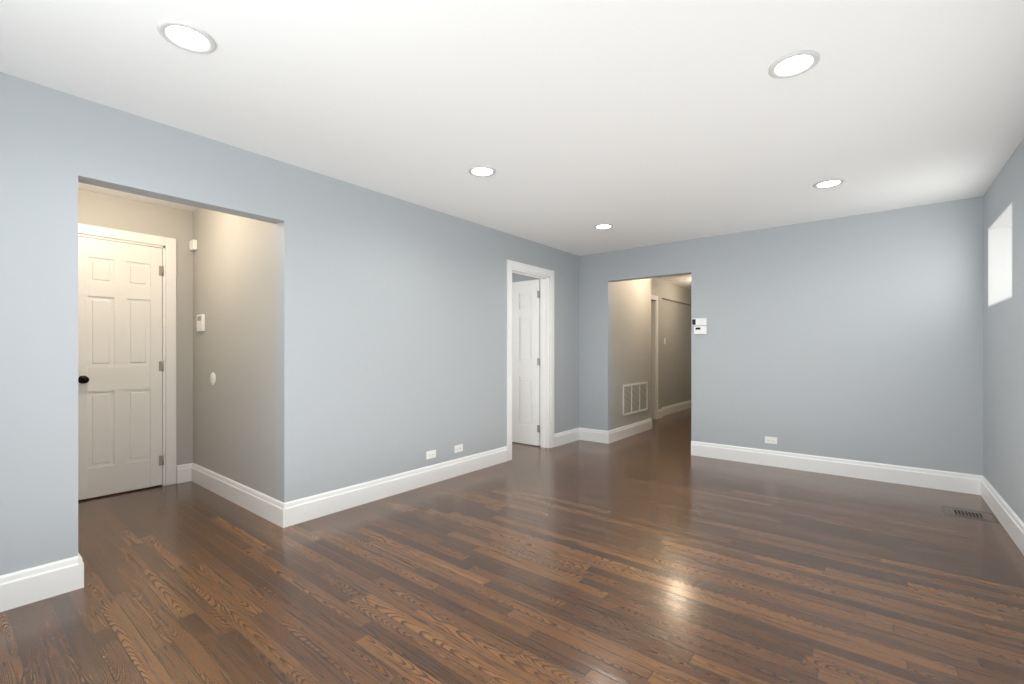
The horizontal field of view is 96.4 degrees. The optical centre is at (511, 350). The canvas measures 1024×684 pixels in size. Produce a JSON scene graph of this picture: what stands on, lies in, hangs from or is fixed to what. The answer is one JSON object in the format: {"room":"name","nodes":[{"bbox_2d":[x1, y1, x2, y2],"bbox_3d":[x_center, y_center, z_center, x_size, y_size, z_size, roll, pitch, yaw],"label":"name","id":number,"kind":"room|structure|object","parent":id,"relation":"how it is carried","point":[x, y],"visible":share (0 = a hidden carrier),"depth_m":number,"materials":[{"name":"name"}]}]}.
{"room":"empty living room","nodes":[
{"label":"empty living room","id":0,"kind":"room"},
{"bbox_2d":[78,189,189,482],"bbox_3d":[-3.717,-0.045,3.543,0.130,2.530,2.100,0,0,39],"label":"wall","id":1,"kind":"structure","parent":0,"point":[94,209],"depth_m":4.22,"materials":[{"name":"grey paint"}]},
{"bbox_2d":[78,236,163,499],"bbox_3d":[-3.327,0.140,3.904,0.107,2.136,0.598,0,0,39],"label":"closet door","id":2,"kind":"structure","parent":1,"relation":"in","point":[120,365],"depth_m":3.90,"materials":[{"name":"white paint"}]},
{"bbox_2d":[78,223,175,485],"bbox_3d":[-3.385,0.095,3.944,0.148,2.250,0.790,0,0,39],"label":"door frame","id":3,"kind":"structure","parent":1,"relation":"attached to","point":[168,246],"depth_m":4.15,"materials":[{"name":"white paint"}]},
{"bbox_2d":[190,208,275,498],"bbox_3d":[-2.755,-0.045,4.202,2.850,2.530,0.130,0,0,39],"label":"wall","id":4,"kind":"structure","parent":0,"point":[226,286],"depth_m":3.72,"materials":[{"name":"grey paint"}]},
{"bbox_2d":[189,240,196,250],"bbox_3d":[-2.971,-0.985,4.269,0.100,0.090,0.035,0,0,39],"label":"door chime","id":5,"kind":"object","parent":4,"relation":"attached to","point":[192,245],"visible":0.98,"depth_m":4.25,"materials":[{"name":"white plastic"}]},
{"bbox_2d":[197,314,204,330],"bbox_3d":[-2.827,-0.255,4.160,0.140,0.150,0.026,0,0,39],"label":"thermostat","id":6,"kind":"object","parent":4,"relation":"attached to","point":[200,322],"visible":1,"depth_m":4.12,"materials":[{"name":"white plastic"}]},
{"bbox_2d":[210,372,215,385],"bbox_3d":[-2.614,0.245,4.002,0.116,0.116,0.006,0,0,39],"label":"cover","id":7,"kind":"object","parent":4,"relation":"attached to","point":[213,378],"visible":1,"depth_m":4.00,"materials":[{"name":"white plastic"}]},
{"bbox_2d":[188,463,279,525],"bbox_3d":[-2.317,1.137,3.750,1.800,0.165,0.030,0,0,39],"label":"baseboard","id":8,"kind":"structure","parent":4,"relation":"attached to","point":[262,505],"depth_m":3.63,"materials":[{"name":"white paint"}]},
{"bbox_2d":[0,72,578,575],"bbox_3d":[-0.992,-0.045,4.023,0.130,2.530,6.250,0,0,39],"label":"wall","id":9,"kind":"structure","parent":0,"point":[390,336],"depth_m":3.28,"materials":[{"name":"grey paint"}]},
{"bbox_2d":[0,553,83,611],"bbox_3d":[-2.552,1.137,1.972,0.049,0.165,1.039,0,0,39],"label":"baseboard","id":10,"kind":"structure","parent":9,"relation":"attached to","point":[32,585],"depth_m":2.24,"materials":[{"name":"white paint"}]},
{"bbox_2d":[280,446,506,527],"bbox_3d":[-0.821,1.137,4.118,0.019,0.165,2.449,0,0,39],"label":"baseboard","id":11,"kind":"structure","parent":9,"relation":"attached to","point":[294,512],"depth_m":3.77,"materials":[{"name":"white paint"}]},
{"bbox_2d":[426,450,435,459],"bbox_3d":[-0.745,0.955,4.222,0.008,0.072,0.115,0,0,39],"label":"electrical outlet","id":12,"kind":"object","parent":9,"relation":"attached to","point":[430,454],"visible":1,"depth_m":4.21,"materials":[{"name":"white plastic"}]},
{"bbox_2d":[454,444,462,452],"bbox_3d":[-0.523,0.958,4.499,0.008,0.072,0.115,0,0,39],"label":"electrical outlet","id":13,"kind":"object","parent":9,"relation":"attached to","point":[458,448],"visible":1,"depth_m":4.50,"materials":[{"name":"white plastic"}]},
{"bbox_2d":[512,279,539,445],"bbox_3d":[0.068,0.147,6.073,0.750,2.121,0.179,0,0,39],"label":"bedroom door","id":14,"kind":"structure","parent":9,"relation":"in","point":[525,362],"depth_m":5.96,"materials":[{"name":"white paint"}]},
{"bbox_2d":[507,259,553,460],"bbox_3d":[0.181,0.102,5.492,0.166,2.235,0.940,0,0,39],"label":"door frame","id":15,"kind":"structure","parent":9,"relation":"attached to","point":[546,360],"depth_m":5.75,"materials":[{"name":"white paint"}]},
{"bbox_2d":[554,427,579,446],"bbox_3d":[0.735,1.137,6.067,0.019,0.165,0.640,0,0,39],"label":"baseboard","id":16,"kind":"structure","parent":9,"relation":"attached to","point":[561,438],"depth_m":6.03,"materials":[{"name":"white paint"}]},
{"bbox_2d":[0,408,1023,683],"bbox_3d":[1.037,1.270,5.570,7.330,0.100,11.460,0,0,39],"label":"floor","id":17,"kind":"structure","parent":0,"point":[658,552],"depth_m":2.38,"materials":[{"name":"brown wood"}]},
{"bbox_2d":[949,507,987,518],"bbox_3d":[3.415,1.219,3.429,0.198,0.002,0.180,0,0,39],"label":"floor vent","id":18,"kind":"object","parent":17,"relation":"in","point":[966,513],"depth_m":3.44,"materials":[{"name":"black metal"}]},
{"bbox_2d":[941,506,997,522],"bbox_3d":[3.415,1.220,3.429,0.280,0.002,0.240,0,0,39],"label":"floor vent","id":19,"kind":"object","parent":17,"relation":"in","point":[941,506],"depth_m":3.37,"materials":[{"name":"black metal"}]},
{"bbox_2d":[0,0,1023,288],"bbox_3d":[1.037,-1.360,5.570,7.330,0.100,11.460,0,0,39],"label":"ceiling","id":20,"kind":"structure","parent":0,"point":[632,122],"depth_m":2.36,"materials":[{"name":"white paint"}]},
{"bbox_2d":[158,20,215,53],"bbox_3d":[-1.353,-1.306,1.912,0.200,0.009,0.200,0,0,39],"label":"recessed light","id":21,"kind":"object","parent":20,"relation":"in","point":[186,36],"visible":1,"depth_m":1.90,"materials":[{"name":"grey plastic"}]},
{"bbox_2d":[468,165,495,176],"bbox_3d":[-0.217,-1.306,3.334,0.200,0.009,0.200,0,0,39],"label":"recessed light","id":22,"kind":"object","parent":20,"relation":"in","point":[482,171],"visible":0.98,"depth_m":3.33,"materials":[{"name":"white plastic"}]},
{"bbox_2d":[594,224,612,228],"bbox_3d":[0.962,-1.306,4.811,0.200,0.009,0.200,0,0,39],"label":"recessed light","id":23,"kind":"object","parent":20,"relation":"in","point":[603,226],"visible":1,"depth_m":4.80,"materials":[{"name":"white plastic"}]},
{"bbox_2d":[769,50,819,78],"bbox_3d":[1.288,-1.306,2.094,0.200,0.009,0.200,0,0,39],"label":"recessed light","id":24,"kind":"object","parent":20,"relation":"in","point":[793,64],"visible":1,"depth_m":2.09,"materials":[{"name":"grey plastic"}]},
{"bbox_2d":[813,179,843,188],"bbox_3d":[2.473,-1.306,3.579,0.200,0.009,0.200,0,0,39],"label":"recessed light","id":25,"kind":"object","parent":20,"relation":"in","point":[828,183],"visible":1,"depth_m":3.57,"materials":[{"name":"white plastic"}]},
{"bbox_2d":[612,278,651,428],"bbox_3d":[1.719,-0.045,6.721,0.130,2.530,1.350,0,0,39],"label":"wall","id":26,"kind":"structure","parent":0,"point":[631,331],"depth_m":6.60,"materials":[{"name":"grey paint"}]},
{"bbox_2d":[604,418,651,443],"bbox_3d":[1.731,1.137,6.616,0.019,0.165,1.499,0,0,39],"label":"baseboard","id":27,"kind":"structure","parent":26,"relation":"attached to","point":[613,435],"depth_m":6.48,"materials":[{"name":"white paint"}]},
{"bbox_2d":[622,381,647,415],"bbox_3d":[1.818,0.690,6.731,0.013,0.440,0.870,0,0,39],"label":"air vent","id":28,"kind":"object","parent":26,"relation":"in","point":[634,397],"visible":1,"depth_m":6.70,"materials":[{"name":"beige metal"}]},
{"bbox_2d":[652,278,690,408],"bbox_3d":[2.984,-0.045,8.795,0.150,2.530,3.730,0,0,39],"label":"wall","id":29,"kind":"structure","parent":0,"point":[674,301],"depth_m":9.00,"materials":[{"name":"grey paint"}]},
{"bbox_2d":[651,295,657,418],"bbox_3d":[2.281,0.120,7.916,0.148,2.200,0.940,0,0,39],"label":"door frame","id":30,"kind":"structure","parent":29,"relation":"attached to","point":[654,359],"depth_m":8.19,"materials":[{"name":"white paint"}]},
{"bbox_2d":[658,400,690,418],"bbox_3d":[3.382,1.137,9.270,0.019,0.165,2.090,0,0,39],"label":"baseboard","id":31,"kind":"structure","parent":29,"relation":"attached to","point":[674,408],"depth_m":9.00,"materials":[{"name":"white paint"}]},
{"bbox_2d":[512,196,982,475],"bbox_3d":[1.335,-0.045,6.080,6.900,2.530,0.130,0,0,39],"label":"wall","id":32,"kind":"structure","parent":0,"point":[857,337],"depth_m":4.54,"materials":[{"name":"grey paint"}]},
{"bbox_2d":[580,428,603,442],"bbox_3d":[1.097,1.137,6.175,0.390,0.165,0.019,0,0,39],"label":"baseboard","id":33,"kind":"structure","parent":32,"relation":"attached to","point":[594,435],"depth_m":6.18,"materials":[{"name":"white paint"}]},
{"bbox_2d":[692,318,706,333],"bbox_3d":[2.171,-0.287,5.313,0.165,0.185,0.026,0,0,39],"label":"thermostat","id":34,"kind":"object","parent":32,"relation":"attached to","point":[698,324],"visible":1,"depth_m":5.30,"materials":[{"name":"white plastic"}]},
{"bbox_2d":[765,436,776,443],"bbox_3d":[2.749,0.948,4.863,0.115,0.072,0.008,0,0,39],"label":"electrical outlet","id":35,"kind":"object","parent":32,"relation":"attached to","point":[771,440],"visible":1,"depth_m":4.86,"materials":[{"name":"white plastic"}]},
{"bbox_2d":[691,441,975,494],"bbox_3d":[3.035,1.137,4.627,2.390,0.165,0.019,0,0,39],"label":"baseboard","id":36,"kind":"structure","parent":32,"relation":"attached to","point":[912,476],"depth_m":4.46,"materials":[{"name":"white paint"}]},
{"bbox_2d":[983,138,1023,522],"bbox_3d":[3.784,-0.045,3.377,0.300,2.530,11.460,0,0,39],"label":"wall","id":37,"kind":"structure","parent":0,"point":[1003,398],"depth_m":3.18,"materials":[{"name":"grey paint"}]},
{"bbox_2d":[988,203,1011,306],"bbox_3d":[3.705,-0.672,3.280,0.302,0.635,0.840,0,0,39],"label":"window","id":38,"kind":"structure","parent":37,"relation":"in","point":[999,259],"depth_m":3.65,"materials":[{"name":"white glass"}]},
{"bbox_2d":[976,475,1023,554],"bbox_3d":[2.074,1.137,1.492,0.019,0.165,6.120,0,0,39],"label":"baseboard","id":39,"kind":"structure","parent":37,"relation":"attached to","point":[1014,526],"depth_m":3.20,"materials":[{"name":"white paint"}]}
]}

